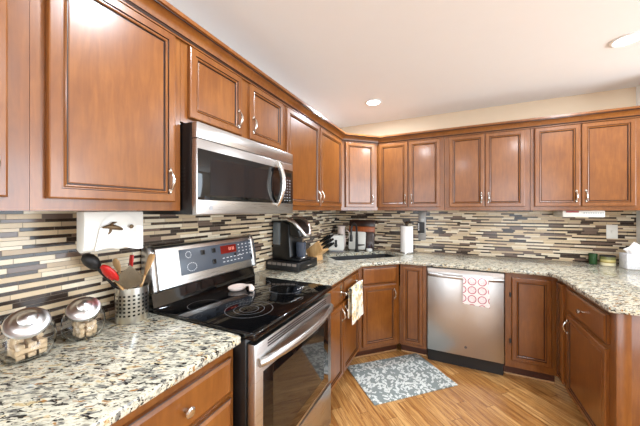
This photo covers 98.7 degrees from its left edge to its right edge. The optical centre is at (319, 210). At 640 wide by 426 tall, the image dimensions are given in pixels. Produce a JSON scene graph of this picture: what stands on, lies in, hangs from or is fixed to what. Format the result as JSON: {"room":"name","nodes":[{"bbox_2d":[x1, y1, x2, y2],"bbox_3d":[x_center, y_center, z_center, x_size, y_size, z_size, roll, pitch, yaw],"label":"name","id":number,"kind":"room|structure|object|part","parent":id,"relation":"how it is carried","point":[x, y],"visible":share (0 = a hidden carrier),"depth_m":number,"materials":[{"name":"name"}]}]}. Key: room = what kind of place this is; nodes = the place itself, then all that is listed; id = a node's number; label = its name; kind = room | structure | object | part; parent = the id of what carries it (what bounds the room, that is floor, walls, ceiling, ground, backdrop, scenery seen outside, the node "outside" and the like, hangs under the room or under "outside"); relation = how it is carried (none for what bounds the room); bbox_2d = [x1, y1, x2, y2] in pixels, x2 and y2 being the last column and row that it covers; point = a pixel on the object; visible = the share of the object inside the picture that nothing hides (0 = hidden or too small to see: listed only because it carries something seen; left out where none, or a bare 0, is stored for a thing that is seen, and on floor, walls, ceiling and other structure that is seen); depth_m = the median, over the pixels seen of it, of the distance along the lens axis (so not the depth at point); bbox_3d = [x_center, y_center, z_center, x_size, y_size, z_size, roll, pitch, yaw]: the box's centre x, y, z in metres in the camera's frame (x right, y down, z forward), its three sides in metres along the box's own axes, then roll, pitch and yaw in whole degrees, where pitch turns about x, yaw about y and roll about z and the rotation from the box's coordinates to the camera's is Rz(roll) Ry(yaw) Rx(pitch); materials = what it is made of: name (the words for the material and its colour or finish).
{"room":"kitchen","nodes":[
{"label":"kitchen","id":0,"kind":"room"},
{"bbox_2d":[57,210,335,335],"bbox_3d":[-1.142,0.161,0.934,0.120,2.470,6.300,0,0,26],"label":"wall","id":1,"kind":"structure","parent":0,"point":[293,210],"depth_m":2.95,"materials":[{"name":"white paint"}]},
{"bbox_2d":[0,0,28,210],"bbox_3d":[-1.037,-0.377,0.572,0.368,0.755,0.537,0,0,26],"label":"upper cabinet","id":2,"kind":"object","parent":1,"relation":"attached to","point":[14,14],"visible":1,"depth_m":0.73,"materials":[{"name":"brown wood"}]},
{"bbox_3d":[-0.910,-0.377,0.503,0.020,0.686,0.462,0,0,26],"label":"door","id":3,"kind":"part","parent":2,"relation":"part of","materials":[{"name":"brown wood"}]},
{"bbox_2d":[29,0,179,210],"bbox_3d":[-0.821,-0.377,1.025,0.368,0.755,0.465,0,0,26],"label":"upper cabinet","id":4,"kind":"object","parent":1,"relation":"attached to","point":[104,78],"visible":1,"depth_m":0.90,"materials":[{"name":"brown wood"}]},
{"bbox_2d":[77,211,142,252],"bbox_3d":[-0.795,0.081,1.063,0.085,0.154,0.208,0,0,26],"label":"box","id":5,"kind":"object","parent":4,"relation":"attached to","point":[97,231],"visible":1,"depth_m":1.02,"materials":[{"name":"white cardboard"}]},
{"bbox_3d":[-0.594,-0.119,1.107,0.029,0.106,0.016,0,0,26],"label":"handle","id":6,"kind":"part","parent":4,"relation":"part of","materials":[{"name":"silver metal"}]},
{"bbox_2d":[0,211,335,334],"bbox_3d":[-0.774,0.241,1.558,0.006,0.477,4.542,0,0,26],"label":"backsplash","id":7,"kind":"structure","parent":1,"relation":"attached to","point":[41,265],"depth_m":1.10,"materials":[{"name":"tile"}]},
{"bbox_2d":[180,40,282,150],"bbox_3d":[-0.547,-0.568,1.597,0.368,0.373,0.800,0,0,26],"label":"upper cabinet","id":8,"kind":"object","parent":1,"relation":"attached to","point":[212,95],"visible":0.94,"depth_m":1.39,"materials":[{"name":"brown wood"}]},
{"bbox_3d":[-0.503,-0.563,1.353,0.020,0.314,0.330,0,0,26],"label":"door","id":9,"kind":"part","parent":8,"relation":"part of","materials":[{"name":"brown wood"}]},
{"bbox_2d":[142,121,292,214],"bbox_3d":[-0.501,-0.177,1.565,0.476,0.392,0.771,0,0,26],"label":"microwave","id":10,"kind":"object","parent":8,"relation":"attached to","point":[222,172],"visible":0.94,"depth_m":1.31,"materials":[{"name":"silver metal"}]},
{"bbox_3d":[-0.361,-0.340,1.499,0.031,0.068,0.770,0,0,26],"label":"vent panel","id":11,"kind":"part","parent":10,"relation":"part of","materials":[{"name":"silver metal"}]},
{"bbox_3d":[-0.361,-0.142,1.499,0.031,0.323,0.770,0,0,26],"label":"door","id":12,"kind":"part","parent":10,"relation":"part of","materials":[{"name":"silver metal"}]},
{"bbox_3d":[-0.348,-0.153,1.493,0.004,0.218,0.764,0,0,26],"label":"door glass","id":13,"kind":"part","parent":10,"relation":"part of","materials":[{"name":"black glass"}]},
{"bbox_3d":[-0.237,-0.164,1.653,0.075,0.283,0.026,0,0,26],"label":"door handle","id":14,"kind":"part","parent":10,"relation":"part of","materials":[{"name":"silver metal"}]},
{"bbox_3d":[-0.421,-0.491,1.468,0.029,0.106,0.016,0,0,26],"label":"handle","id":15,"kind":"part","parent":8,"relation":"part of","materials":[{"name":"silver metal"}]},
{"bbox_3d":[-0.370,-0.491,1.575,0.029,0.106,0.016,0,0,26],"label":"handle","id":16,"kind":"part","parent":8,"relation":"part of","materials":[{"name":"silver metal"}]},
{"bbox_3d":[-0.331,-0.563,1.714,0.020,0.314,0.337,0,0,26],"label":"door","id":17,"kind":"part","parent":8,"relation":"part of","materials":[{"name":"brown wood"}]},
{"bbox_2d":[283,105,341,209],"bbox_3d":[-0.137,-0.377,2.454,0.368,0.755,1.098,0,0,26],"label":"upper cabinet","id":18,"kind":"object","parent":1,"relation":"attached to","point":[317,154],"visible":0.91,"depth_m":2.27,"materials":[{"name":"brown wood"}]},
{"bbox_3d":[-0.122,-0.377,2.150,0.020,0.686,0.517,0,0,26],"label":"door","id":19,"kind":"part","parent":18,"relation":"part of","materials":[{"name":"brown wood"}]},
{"bbox_3d":[0.108,-0.377,2.631,0.020,0.686,0.510,0,0,26],"label":"door","id":20,"kind":"part","parent":18,"relation":"part of","materials":[{"name":"brown wood"}]},
{"bbox_2d":[118,0,639,143],"bbox_3d":[0.788,-0.766,1.185,2.491,0.076,3.218,0,0,26],"label":"crown molding","id":21,"kind":"structure","parent":18,"relation":"attached to","point":[162,13],"depth_m":1.91,"materials":[{"name":"brown wood"}]},
{"bbox_2d":[166,0,639,127],"bbox_3d":[1.438,-1.124,-0.300,5.800,0.100,6.300,0,0,26],"label":"ceiling","id":22,"kind":"structure","parent":0,"point":[419,58],"depth_m":1.82,"materials":[{"name":"paint"}]},
{"bbox_2d":[365,99,381,105],"bbox_3d":[0.532,-1.069,2.728,0.164,0.009,0.164,0,0,26],"label":"recessed light","id":23,"kind":"object","parent":22,"relation":"in","point":[373,102],"visible":1,"depth_m":2.72,"materials":[{"name":"white paint"}]},
{"bbox_2d":[608,31,639,47],"bbox_3d":[1.931,-1.069,1.726,0.164,0.009,0.164,0,0,26],"label":"recessed light","id":24,"kind":"object","parent":22,"relation":"in","point":[634,37],"visible":1,"depth_m":1.73,"materials":[{"name":"white paint"}]},
{"bbox_2d":[329,343,588,425],"bbox_3d":[1.438,1.446,-0.300,5.800,0.100,6.300,0,0,26],"label":"floor","id":25,"kind":"structure","parent":0,"point":[479,398],"depth_m":1.99,"materials":[{"name":"brown wood"}]},
{"bbox_2d":[110,348,232,425],"bbox_3d":[-0.687,0.955,0.986,0.646,0.882,0.463,0,0,26],"label":"base cabinet","id":26,"kind":"object","parent":25,"relation":"on","point":[204,397],"visible":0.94,"depth_m":0.91,"materials":[{"name":"brown wood"}]},
{"bbox_3d":[-0.408,0.628,0.857,0.030,0.033,0.033,0,0,26],"label":"knob","id":27,"kind":"part","parent":26,"relation":"part of","materials":[{"name":"silver metal"}]},
{"bbox_3d":[-0.431,0.846,0.867,0.020,0.260,0.413,0,0,26],"label":"drawer","id":28,"kind":"part","parent":26,"relation":"part of","materials":[{"name":"brown wood"}]},
{"bbox_2d":[141,234,332,425],"bbox_3d":[-0.366,0.784,1.519,0.756,1.225,0.768,0,0,26],"label":"electric range","id":29,"kind":"object","parent":25,"relation":"on","point":[282,359],"visible":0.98,"depth_m":1.38,"materials":[{"name":"black glass"}]},
{"bbox_3d":[-0.606,0.278,1.721,0.027,0.134,0.610,0,0,26],"label":"control panel","id":30,"kind":"part","parent":29,"relation":"part of","materials":[{"name":"silver metal"}]},
{"bbox_2d":[228,283,254,290],"bbox_3d":[-0.456,0.452,1.624,0.173,0.034,0.125,0,0,16],"label":"spoon rest","id":31,"kind":"object","parent":29,"relation":"on","point":[235,287],"visible":1,"depth_m":1.62,"materials":[{"name":"ceramic"}]},
{"bbox_2d":[153,276,331,340],"bbox_3d":[-0.357,0.485,1.510,0.600,0.031,0.756,0,0,26],"label":"cooktop","id":32,"kind":"object","parent":29,"relation":"in","point":[250,315],"depth_m":1.37,"materials":[{"name":"black glass"}]},
{"bbox_3d":[-0.107,0.789,1.390,0.040,0.543,0.736,0,0,26],"label":"oven door","id":33,"kind":"part","parent":29,"relation":"part of","materials":[{"name":"silver metal"}]},
{"bbox_3d":[-0.060,0.591,1.368,0.073,0.034,0.713,0,0,26],"label":"door handle","id":34,"kind":"part","parent":29,"relation":"part of","materials":[{"name":"silver metal"}]},
{"bbox_3d":[-0.090,0.841,1.382,0.005,0.400,0.638,0,0,26],"label":"door glass","id":35,"kind":"part","parent":29,"relation":"part of","materials":[{"name":"black glass"}]},
{"bbox_3d":[-0.107,1.200,1.390,0.040,0.252,0.736,0,0,26],"label":"storage drawer","id":36,"kind":"part","parent":29,"relation":"part of","materials":[{"name":"silver metal"}]},
{"bbox_2d":[328,270,358,391],"bbox_3d":[-0.079,0.955,2.259,0.645,0.882,0.826,0,0,26],"label":"base cabinet","id":37,"kind":"object","parent":25,"relation":"on","point":[344,335],"visible":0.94,"depth_m":2.10,"materials":[{"name":"brown wood"}]},
{"bbox_3d":[0.091,0.624,1.959,0.020,0.145,0.375,0,0,26],"label":"drawer","id":38,"kind":"part","parent":37,"relation":"part of","materials":[{"name":"brown wood"}]},
{"bbox_3d":[0.091,0.991,1.959,0.020,0.550,0.375,0,0,26],"label":"door","id":39,"kind":"part","parent":37,"relation":"part of","materials":[{"name":"brown wood"}]},
{"bbox_3d":[0.261,0.624,2.313,0.020,0.145,0.380,0,0,26],"label":"drawer","id":40,"kind":"part","parent":37,"relation":"part of","materials":[{"name":"brown wood"}]},
{"bbox_3d":[0.261,0.991,2.313,0.020,0.550,0.380,0,0,26],"label":"door","id":41,"kind":"part","parent":37,"relation":"part of","materials":[{"name":"brown wood"}]},
{"bbox_2d":[341,274,362,295],"bbox_3d":[0.266,0.606,2.234,0.057,0.090,0.438,0,0,26],"label":"towel bar","id":42,"kind":"object","parent":37,"relation":"attached to","point":[357,280],"visible":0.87,"depth_m":2.08,"materials":[{"name":"silver metal"}]},
{"bbox_2d":[348,280,362,324],"bbox_3d":[0.297,0.750,2.256,0.040,0.291,0.282,0,0,26],"label":"dish towel","id":43,"kind":"object","parent":42,"relation":"hanging from","point":[355,296],"visible":1,"depth_m":2.20,"materials":[{"name":"beige fabric"}]},
{"bbox_2d":[255,248,639,315],"bbox_3d":[1.098,0.462,2.208,2.821,0.101,1.754,0,0,26],"label":"countertop","id":44,"kind":"structure","parent":37,"relation":"on","point":[616,289],"depth_m":2.20,"materials":[{"name":"beige stone"}]},
{"bbox_3d":[-0.222,0.447,2.311,0.328,0.070,0.331,0,0,26],"label":"pod drawer","id":45,"kind":"part","parent":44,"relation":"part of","materials":[{"name":"black plastic"}]},
{"bbox_2d":[272,217,311,261],"bbox_3d":[-0.221,0.233,2.298,0.316,0.356,0.201,0,0,34],"label":"coffee maker","id":46,"kind":"object","parent":44,"relation":"on","point":[288,233],"visible":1,"depth_m":2.24,"materials":[{"name":"black plastic"}]},
{"bbox_3d":[-0.322,0.195,2.352,0.084,0.188,0.162,0,0,34],"label":"water tank","id":47,"kind":"part","parent":46,"relation":"part of","materials":[{"name":"grey plastic"}]},
{"bbox_3d":[-0.181,0.137,2.272,0.221,0.165,0.201,0,0,34],"label":"lid handle","id":48,"kind":"part","parent":46,"relation":"part of","materials":[{"name":"metal"}]},
{"bbox_2d":[296,242,305,256],"bbox_3d":[-0.155,0.320,2.255,0.086,0.118,0.086,0,0,34],"label":"cup","id":49,"kind":"object","parent":46,"relation":"on","point":[300,246],"depth_m":2.22,"materials":[{"name":"blue ceramic"}]},
{"bbox_3d":[-0.090,0.444,2.249,0.007,0.048,0.290,0,0,26],"label":"drawer","id":50,"kind":"part","parent":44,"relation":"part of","materials":[{"name":"black plastic"}]},
{"bbox_2d":[306,241,328,260],"bbox_3d":[-0.038,0.387,2.675,0.241,0.193,0.100,0,0,40],"label":"knife block","id":51,"kind":"object","parent":44,"relation":"on","point":[316,250],"visible":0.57,"depth_m":2.62,"materials":[{"name":"brown wood"}]},
{"bbox_2d":[328,234,343,251],"bbox_3d":[0.192,0.384,3.257,0.184,0.196,0.218,0,0,6],"label":"toaster","id":52,"kind":"object","parent":44,"relation":"on","point":[338,240],"visible":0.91,"depth_m":3.17,"materials":[{"name":"white plastic"}]},
{"bbox_2d":[337,226,348,248],"bbox_3d":[0.280,0.339,3.453,0.124,0.285,0.164,0,0,-36],"label":"pitcher","id":53,"kind":"object","parent":44,"relation":"on","point":[341,229],"visible":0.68,"depth_m":3.43,"materials":[{"name":"ceramic"}]},
{"bbox_2d":[349,231,365,249],"bbox_3d":[0.455,0.371,3.357,0.210,0.219,0.050,0,0,26],"label":"chopping board","id":54,"kind":"object","parent":44,"relation":"on","point":[361,235],"visible":0.78,"depth_m":3.34,"materials":[{"name":"white plastic"}]},
{"bbox_2d":[350,223,364,251],"bbox_3d":[0.427,0.311,3.136,0.126,0.342,0.217,0,0,26],"label":"faucet","id":55,"kind":"object","parent":44,"relation":"on","point":[355,224],"visible":1,"depth_m":3.20,"materials":[{"name":"black metal"}]},
{"bbox_3d":[0.390,0.211,3.147,0.023,0.141,0.193,0,0,29],"label":"spout","id":56,"kind":"part","parent":55,"relation":"part of","materials":[{"name":"black metal"}]},
{"bbox_2d":[348,220,374,249],"bbox_3d":[0.516,0.300,3.416,0.330,0.362,0.084,0,0,26],"label":"cutting board","id":57,"kind":"object","parent":44,"relation":"on","point":[368,226],"visible":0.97,"depth_m":3.38,"materials":[{"name":"brown wood"}]},
{"bbox_3d":[0.511,0.373,3.404,0.330,0.215,0.022,0,-10,26],"label":"dark panel","id":58,"kind":"part","parent":57,"relation":"part of","materials":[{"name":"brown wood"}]},
{"bbox_2d":[330,254,399,274],"bbox_3d":[0.469,0.605,2.946,0.820,0.183,0.420,0,0,-19],"label":"sink","id":59,"kind":"object","parent":44,"relation":"in","point":[368,256],"visible":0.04,"depth_m":3.14,"materials":[{"name":"black"}]},
{"bbox_2d":[400,221,413,253],"bbox_3d":[0.981,0.303,3.106,0.156,0.357,0.156,0,0,26],"label":"paper towel holder","id":60,"kind":"object","parent":44,"relation":"on","point":[406,222],"visible":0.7,"depth_m":3.07,"materials":[{"name":"silver metal"}]},
{"bbox_2d":[401,226,412,252],"bbox_3d":[0.981,0.324,3.106,0.136,0.290,0.136,0,0,26],"label":"paper towel roll","id":61,"kind":"object","parent":60,"relation":"on","point":[406,231],"visible":0.98,"depth_m":3.05,"materials":[{"name":"white paper"}]},
{"bbox_2d":[588,253,597,263],"bbox_3d":[2.452,0.435,2.468,0.062,0.094,0.062,0,0,26],"label":"glass tumbler","id":62,"kind":"object","parent":44,"relation":"on","point":[592,257],"visible":1,"depth_m":2.45,"materials":[{"name":"green glass"}]},
{"bbox_2d":[599,254,615,266],"bbox_3d":[2.514,0.436,2.400,0.103,0.091,0.103,0,0,26],"label":"jar candle","id":63,"kind":"object","parent":44,"relation":"on","point":[605,260],"visible":1,"depth_m":2.37,"materials":[{"name":"yellow wax"}]},
{"bbox_3d":[2.514,0.397,2.400,0.103,0.014,0.103,0,0,26],"label":"lid","id":64,"kind":"part","parent":63,"relation":"part of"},
{"bbox_2d":[619,242,639,269],"bbox_3d":[2.605,0.371,2.270,0.148,0.222,0.124,0,0,26],"label":"tissue box","id":65,"kind":"object","parent":44,"relation":"on","point":[631,259],"visible":1,"depth_m":2.25,"materials":[{"name":"paper"}]},
{"bbox_2d":[353,264,399,358],"bbox_3d":[0.422,0.955,2.988,0.914,0.882,0.914,0,0,26],"label":"base cabinet","id":66,"kind":"object","parent":25,"relation":"on","point":[379,324],"visible":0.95,"depth_m":2.58,"materials":[{"name":"brown wood"}]},
{"bbox_3d":[0.563,0.612,2.582,0.360,0.148,0.020,0,0,-19],"label":"drawer","id":67,"kind":"part","parent":66,"relation":"part of","materials":[{"name":"brown wood"}]},
{"bbox_3d":[0.563,0.984,2.582,0.360,0.555,0.020,0,0,-19],"label":"door","id":68,"kind":"part","parent":66,"relation":"part of","materials":[{"name":"brown wood"}]},
{"bbox_2d":[347,353,457,404],"bbox_3d":[0.666,1.391,2.317,0.744,0.009,0.510,0,0,-18],"label":"kitchen mat","id":69,"kind":"object","parent":25,"relation":"on","point":[382,381],"visible":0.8,"depth_m":2.26,"materials":[{"name":"grey fabric"}]},
{"bbox_2d":[400,264,427,356],"bbox_3d":[1.009,0.955,2.869,0.240,0.882,0.618,0,0,26],"label":"base cabinet","id":70,"kind":"object","parent":25,"relation":"on","point":[413,278],"visible":0.94,"depth_m":2.60,"materials":[{"name":"brown wood"}]},
{"bbox_3d":[0.876,0.898,2.601,0.175,0.725,0.020,0,0,26],"label":"door","id":71,"kind":"part","parent":70,"relation":"part of","materials":[{"name":"brown wood"}]},
{"bbox_2d":[427,266,504,374],"bbox_3d":[1.370,0.957,2.637,0.596,0.878,0.660,0,0,26],"label":"dishwasher","id":72,"kind":"object","parent":25,"relation":"on","point":[458,333],"visible":0.94,"depth_m":2.40,"materials":[{"name":"silver metal"}]},
{"bbox_3d":[1.242,0.581,2.370,0.591,0.032,0.068,0,0,26],"label":"handle","id":73,"kind":"part","parent":72,"relation":"part of","materials":[{"name":"silver metal"}]},
{"bbox_2d":[463,275,489,307],"bbox_3d":[1.312,0.680,2.312,0.198,0.242,0.050,0,0,26],"label":"dish towel","id":74,"kind":"object","parent":72,"relation":"hanging from","point":[475,289],"visible":1,"depth_m":2.29,"materials":[{"name":"white fabric"}]},
{"bbox_2d":[503,273,557,383],"bbox_3d":[1.825,0.955,2.479,0.346,0.882,0.618,0,0,26],"label":"base cabinet","id":75,"kind":"object","parent":25,"relation":"on","point":[529,300],"visible":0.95,"depth_m":2.21,"materials":[{"name":"brown wood"}]},
{"bbox_3d":[1.697,0.891,2.208,0.260,0.680,0.020,0,0,26],"label":"door","id":76,"kind":"part","parent":75,"relation":"part of","materials":[{"name":"brown wood"}]},
{"bbox_2d":[556,279,566,387],"bbox_3d":[2.109,0.955,1.926,0.680,0.882,0.169,0,0,26],"label":"base cabinet","id":77,"kind":"object","parent":25,"relation":"on","point":[561,288],"visible":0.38,"depth_m":2.02,"materials":[{"name":"brown wood"}]},
{"bbox_2d":[562,285,639,425],"bbox_3d":[1.912,0.955,1.549,0.710,0.882,0.672,0,0,26],"label":"base cabinet","id":78,"kind":"object","parent":25,"relation":"on","point":[603,346],"visible":0.98,"depth_m":1.48,"materials":[{"name":"brown wood"}]},
{"bbox_3d":[1.715,0.816,1.924,0.029,0.106,0.016,0,0,26],"label":"handle","id":79,"kind":"part","parent":78,"relation":"part of","materials":[{"name":"silver metal"}]},
{"bbox_3d":[1.631,1.001,1.693,0.020,0.540,0.542,0,0,26],"label":"door","id":80,"kind":"part","parent":78,"relation":"part of","materials":[{"name":"brown wood"}]},
{"bbox_3d":[1.631,0.628,1.693,0.020,0.155,0.542,0,0,26],"label":"drawer","id":81,"kind":"part","parent":78,"relation":"part of","materials":[{"name":"brown wood"}]},
{"bbox_3d":[1.649,0.905,1.683,0.018,0.782,0.657,0,0,26],"label":"frame","id":82,"kind":"part","parent":78,"relation":"part of","materials":[{"name":"brown wood"}]},
{"bbox_3d":[1.793,0.955,1.242,0.660,0.882,0.012,0,0,26],"label":"panel","id":83,"kind":"part","parent":78,"relation":"part of","materials":[{"name":"brown wood"}]},
{"bbox_3d":[-0.996,0.955,0.342,0.646,0.882,0.954,0,0,26],"label":"base cabinet","id":84,"kind":"object","parent":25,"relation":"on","visible":0},
{"bbox_2d":[0,312,240,425],"bbox_3d":[-0.899,0.497,0.556,0.644,0.030,1.427,0,0,26],"label":"countertop","id":85,"kind":"structure","parent":84,"relation":"on","point":[98,380],"depth_m":0.82,"materials":[{"name":"beige stone"}]},
{"bbox_2d":[0,307,56,363],"bbox_3d":[-0.968,0.404,0.909,0.138,0.156,0.142,0,0,43],"label":"cookie jar","id":86,"kind":"object","parent":85,"relation":"on","point":[27,334],"visible":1,"depth_m":0.87,"materials":[{"name":"clear glass"}]},
{"bbox_3d":[-0.952,0.365,0.894,0.087,0.080,0.112,0,0,43],"label":"lid","id":87,"kind":"part","parent":86,"relation":"part of","materials":[{"name":"metal"}]},
{"bbox_3d":[-0.938,0.346,0.881,0.038,0.036,0.049,0,0,43],"label":"knob","id":88,"kind":"part","parent":86,"relation":"part of","materials":[{"name":"metal"}]},
{"bbox_2d":[60,297,105,340],"bbox_3d":[-0.907,0.408,1.055,0.133,0.146,0.129,0,0,-42],"label":"cookie jar","id":89,"kind":"object","parent":85,"relation":"on","point":[84,318],"visible":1,"depth_m":1.02,"materials":[{"name":"clear glass"}]},
{"bbox_3d":[-0.893,0.373,1.039,0.105,0.075,0.082,0,0,-42],"label":"lid","id":90,"kind":"part","parent":89,"relation":"part of","materials":[{"name":"metal"}]},
{"bbox_3d":[-0.880,0.353,1.026,0.046,0.034,0.035,0,0,-42],"label":"knob","id":91,"kind":"part","parent":89,"relation":"part of","materials":[{"name":"metal"}]},
{"bbox_2d":[115,282,148,324],"bbox_3d":[-0.830,0.407,1.215,0.125,0.149,0.125,0,0,26],"label":"utensil crock","id":92,"kind":"object","parent":85,"relation":"on","point":[131,305],"visible":0.83,"depth_m":1.17,"materials":[{"name":"metal"}]},
{"bbox_2d":[81,253,118,288],"bbox_3d":[-0.883,0.325,1.175,0.080,0.309,0.221,0,0,26],"label":"ladle","id":93,"kind":"object","parent":92,"relation":"in","point":[90,261],"visible":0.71,"depth_m":1.09,"materials":[{"name":"black plastic"}]},
{"bbox_3d":[-0.870,0.358,1.196,0.012,0.241,0.171,0,0,27],"label":"handle","id":94,"kind":"part","parent":93,"relation":"part of","materials":[{"name":"black plastic"}]},
{"bbox_2d":[100,265,124,290],"bbox_3d":[-0.817,0.346,1.163,0.067,0.265,0.185,0,0,26],"label":"spoon","id":95,"kind":"object","parent":92,"relation":"in","point":[110,273],"visible":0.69,"depth_m":1.09,"materials":[{"name":"red plastic"}]},
{"bbox_2d":[112,258,120,274],"bbox_3d":[-0.863,0.343,1.210,0.085,0.270,0.039,0,0,-33],"label":"wooden spoon","id":96,"kind":"object","parent":92,"relation":"in","point":[116,263],"visible":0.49,"depth_m":1.19,"materials":[{"name":"brown wood"}]},
{"bbox_2d":[112,265,142,289],"bbox_3d":[-0.795,0.352,1.167,0.037,0.250,0.145,0,0,19],"label":"slotted turner","id":97,"kind":"object","parent":92,"relation":"in","point":[130,278],"visible":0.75,"depth_m":1.15,"materials":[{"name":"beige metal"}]},
{"bbox_2d":[129,255,133,266],"bbox_3d":[-0.857,0.339,1.231,0.030,0.276,0.038,0,0,26],"label":"spatula","id":98,"kind":"object","parent":92,"relation":"in","point":[131,257],"visible":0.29,"depth_m":1.24,"materials":[{"name":"plastic"}]},
{"bbox_2d":[140,254,154,286],"bbox_3d":[-0.797,0.339,1.229,0.046,0.277,0.103,0,0,26],"label":"wooden spatula","id":99,"kind":"object","parent":92,"relation":"in","point":[150,259],"visible":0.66,"depth_m":1.25,"materials":[{"name":"brown wood"}]},
{"bbox_2d":[336,87,635,264],"bbox_3d":[2.801,0.161,2.432,5.700,2.470,0.120,0,0,26],"label":"wall","id":100,"kind":"structure","parent":0,"point":[626,97],"depth_m":2.80,"materials":[{"name":"beige paint"}]},
{"bbox_2d":[341,141,377,209],"bbox_3d":[0.356,-0.377,3.178,0.634,0.755,0.629,0,0,26],"label":"upper cabinet","id":101,"kind":"object","parent":100,"relation":"attached to","point":[359,160],"visible":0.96,"depth_m":2.95,"materials":[{"name":"brown wood"}]},
{"bbox_2d":[378,138,444,209],"bbox_3d":[1.004,-0.377,3.017,0.668,0.755,0.368,0,0,26],"label":"upper cabinet","id":102,"kind":"object","parent":100,"relation":"attached to","point":[411,174],"visible":0.97,"depth_m":2.87,"materials":[{"name":"brown wood"}]},
{"bbox_3d":[0.787,-0.377,2.959,0.301,0.686,0.020,0,0,26],"label":"door","id":103,"kind":"part","parent":102,"relation":"part of","materials":[{"name":"brown wood"}]},
{"bbox_3d":[1.071,-0.377,2.824,0.299,0.686,0.020,0,0,26],"label":"door","id":104,"kind":"part","parent":102,"relation":"part of","materials":[{"name":"brown wood"}]},
{"bbox_2d":[418,211,425,239],"bbox_3d":[1.165,0.174,3.137,0.075,0.321,0.008,0,0,26],"label":"wall outlet","id":105,"kind":"object","parent":100,"relation":"attached to","point":[421,214],"visible":0.78,"depth_m":3.13,"materials":[{"name":"grey metal"}]},
{"bbox_2d":[418,222,424,232],"bbox_3d":[1.146,0.196,3.115,0.072,0.124,0.046,0,0,26],"label":"plug adapter","id":106,"kind":"object","parent":105,"relation":"attached to","point":[421,225],"visible":1,"depth_m":3.10,"materials":[{"name":"black plastic"}]},
{"bbox_2d":[336,211,635,263],"bbox_3d":[1.478,0.241,2.995,2.814,0.477,0.006,0,0,26],"label":"backsplash","id":107,"kind":"structure","parent":100,"relation":"attached to","point":[540,235],"depth_m":2.79,"materials":[{"name":"tile"}]},
{"bbox_2d":[445,129,529,209],"bbox_3d":[1.620,-0.377,2.722,0.691,0.755,0.368,0,0,26],"label":"upper cabinet","id":108,"kind":"object","parent":100,"relation":"attached to","point":[485,171],"visible":0.96,"depth_m":2.57,"materials":[{"name":"brown wood"}]},
{"bbox_3d":[1.417,-0.377,2.658,0.299,0.686,0.020,0,0,26],"label":"door","id":109,"kind":"part","parent":108,"relation":"part of","materials":[{"name":"brown wood"}]},
{"bbox_3d":[1.695,-0.377,2.525,0.305,0.686,0.020,0,0,26],"label":"door","id":110,"kind":"part","parent":108,"relation":"part of","materials":[{"name":"brown wood"}]},
{"bbox_2d":[530,117,639,209],"bbox_3d":[2.300,-0.377,2.396,0.808,0.755,0.368,0,0,26],"label":"upper cabinet","id":111,"kind":"object","parent":100,"relation":"attached to","point":[591,165],"visible":0.97,"depth_m":2.27,"materials":[{"name":"brown wood"}]},
{"bbox_3d":[2.035,-0.377,2.363,0.307,0.686,0.020,0,0,26],"label":"door","id":112,"kind":"part","parent":111,"relation":"part of","materials":[{"name":"brown wood"}]},
{"bbox_2d":[553,210,604,216],"bbox_3d":[2.291,0.030,2.445,0.276,0.058,0.251,0,0,26],"label":"radio","id":113,"kind":"object","parent":111,"relation":"attached to","point":[556,213],"visible":1,"depth_m":2.35,"materials":[{"name":"white plastic"}]},
{"bbox_3d":[2.328,-0.377,2.222,0.323,0.686,0.020,0,0,26],"label":"door","id":114,"kind":"part","parent":111,"relation":"part of","materials":[{"name":"brown wood"}]},
{"bbox_2d":[606,225,617,238],"bbox_3d":[2.602,0.191,2.446,0.076,0.124,0.014,0,0,26],"label":"light switch","id":115,"kind":"object","parent":100,"relation":"attached to","point":[611,230],"visible":1,"depth_m":2.45,"materials":[{"name":"white plastic"}]},
{"bbox_2d":[636,85,639,244],"bbox_3d":[2.724,0.161,2.224,0.098,2.470,0.323,0,0,26],"label":"wall","id":116,"kind":"structure","parent":0,"point":[638,86],"depth_m":2.36,"materials":[{"name":"white paint"}]}
]}

